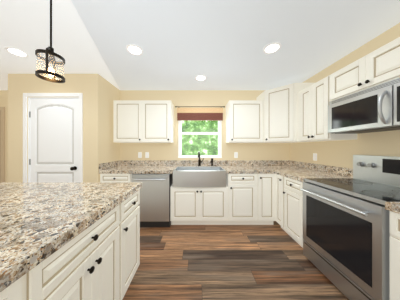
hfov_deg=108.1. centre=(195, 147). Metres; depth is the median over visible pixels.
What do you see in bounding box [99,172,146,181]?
base cabinet
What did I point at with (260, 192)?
base cabinet
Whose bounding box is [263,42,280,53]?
recessed light
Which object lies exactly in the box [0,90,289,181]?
wall
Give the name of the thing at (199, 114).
roman shade
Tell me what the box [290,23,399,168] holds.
wall
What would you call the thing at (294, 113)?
upper cabinet
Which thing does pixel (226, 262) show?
floor
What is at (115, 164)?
backsplash
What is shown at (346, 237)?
stove
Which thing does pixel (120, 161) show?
backsplash
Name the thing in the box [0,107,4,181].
door frame
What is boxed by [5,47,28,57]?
recessed light
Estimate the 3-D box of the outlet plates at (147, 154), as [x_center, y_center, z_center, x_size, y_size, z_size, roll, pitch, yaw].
[-0.163,0.142,2.935,2.015,0.115,0.008,0,0,0]
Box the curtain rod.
[175,106,224,106]
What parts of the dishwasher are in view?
handle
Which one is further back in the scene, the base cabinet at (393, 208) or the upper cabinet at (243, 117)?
the upper cabinet at (243, 117)
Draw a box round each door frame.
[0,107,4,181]
[23,93,82,181]
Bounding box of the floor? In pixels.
[122,221,348,299]
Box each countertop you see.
[0,182,141,281]
[103,164,178,171]
[219,164,274,171]
[259,164,352,179]
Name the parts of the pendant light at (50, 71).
lamp shade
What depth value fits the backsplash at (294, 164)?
2.10 m
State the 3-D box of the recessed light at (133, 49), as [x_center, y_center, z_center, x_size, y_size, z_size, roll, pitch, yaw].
[-0.730,-1.167,1.730,0.190,0.006,0.190,0,0,0]
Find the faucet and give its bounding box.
[198,151,212,165]
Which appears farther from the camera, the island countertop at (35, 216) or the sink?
the sink
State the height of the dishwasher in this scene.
0.856 m
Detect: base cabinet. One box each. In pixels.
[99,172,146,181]
[171,184,234,224]
[223,172,250,224]
[251,172,274,224]
[275,172,286,232]
[287,176,305,247]
[385,202,399,299]
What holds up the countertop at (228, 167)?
on the base cabinet at (260, 192)
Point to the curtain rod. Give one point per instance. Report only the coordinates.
(199, 106)
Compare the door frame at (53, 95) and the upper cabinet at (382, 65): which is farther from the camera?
the door frame at (53, 95)
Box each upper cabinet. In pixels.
[113,100,144,142]
[145,100,172,142]
[226,97,260,142]
[258,83,308,142]
[297,76,356,140]
[329,37,399,100]
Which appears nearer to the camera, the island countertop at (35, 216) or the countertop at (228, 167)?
the island countertop at (35, 216)
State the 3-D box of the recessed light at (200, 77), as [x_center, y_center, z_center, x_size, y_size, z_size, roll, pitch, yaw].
[0.080,-1.167,2.420,0.190,0.006,0.190,0,0,0]
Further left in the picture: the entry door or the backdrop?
the entry door
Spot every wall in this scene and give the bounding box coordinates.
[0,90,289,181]
[8,74,119,181]
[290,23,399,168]
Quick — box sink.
[173,167,225,186]
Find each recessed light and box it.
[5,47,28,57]
[126,44,142,54]
[195,75,205,80]
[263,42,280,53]
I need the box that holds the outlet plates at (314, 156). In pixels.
[313,153,316,160]
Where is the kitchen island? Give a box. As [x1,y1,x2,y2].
[0,186,141,299]
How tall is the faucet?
0.294 m
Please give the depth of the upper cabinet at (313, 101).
1.90 m
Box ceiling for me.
[0,0,399,89]
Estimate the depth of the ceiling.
1.54 m
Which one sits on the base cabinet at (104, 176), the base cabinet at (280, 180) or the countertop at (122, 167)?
the countertop at (122, 167)
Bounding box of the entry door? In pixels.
[29,98,78,181]
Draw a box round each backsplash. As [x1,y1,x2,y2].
[99,161,118,171]
[119,160,290,163]
[291,161,352,175]
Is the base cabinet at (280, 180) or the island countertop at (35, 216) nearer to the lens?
the island countertop at (35, 216)
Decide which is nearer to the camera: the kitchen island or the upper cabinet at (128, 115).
the kitchen island
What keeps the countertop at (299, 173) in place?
on the base cabinet at (260, 192)
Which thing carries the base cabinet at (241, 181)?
on the floor
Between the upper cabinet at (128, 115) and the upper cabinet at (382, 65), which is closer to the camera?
the upper cabinet at (382, 65)
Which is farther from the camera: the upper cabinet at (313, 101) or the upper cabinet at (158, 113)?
the upper cabinet at (158, 113)
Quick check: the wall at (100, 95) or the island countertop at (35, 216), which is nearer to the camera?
the island countertop at (35, 216)
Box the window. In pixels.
[178,121,221,157]
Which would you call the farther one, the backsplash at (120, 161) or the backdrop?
the backdrop
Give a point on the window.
(180, 133)
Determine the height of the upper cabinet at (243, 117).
0.760 m
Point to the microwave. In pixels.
(376, 108)
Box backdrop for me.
[182,121,217,154]
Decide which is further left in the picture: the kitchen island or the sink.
the kitchen island
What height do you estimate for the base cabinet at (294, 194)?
0.875 m
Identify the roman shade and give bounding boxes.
[177,108,222,120]
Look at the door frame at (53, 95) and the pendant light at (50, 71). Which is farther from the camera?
the door frame at (53, 95)
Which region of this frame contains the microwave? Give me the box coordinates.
[328,77,399,133]
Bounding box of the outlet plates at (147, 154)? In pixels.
[138,152,237,157]
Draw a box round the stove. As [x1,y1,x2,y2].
[300,155,399,299]
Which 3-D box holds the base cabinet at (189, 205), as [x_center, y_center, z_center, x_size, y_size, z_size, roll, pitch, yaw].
[0.085,0.946,2.617,0.989,0.648,0.636,0,0,0]
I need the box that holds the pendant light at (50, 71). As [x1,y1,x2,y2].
[35,0,64,82]
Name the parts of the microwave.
handle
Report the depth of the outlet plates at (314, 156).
2.30 m
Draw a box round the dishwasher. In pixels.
[132,173,172,226]

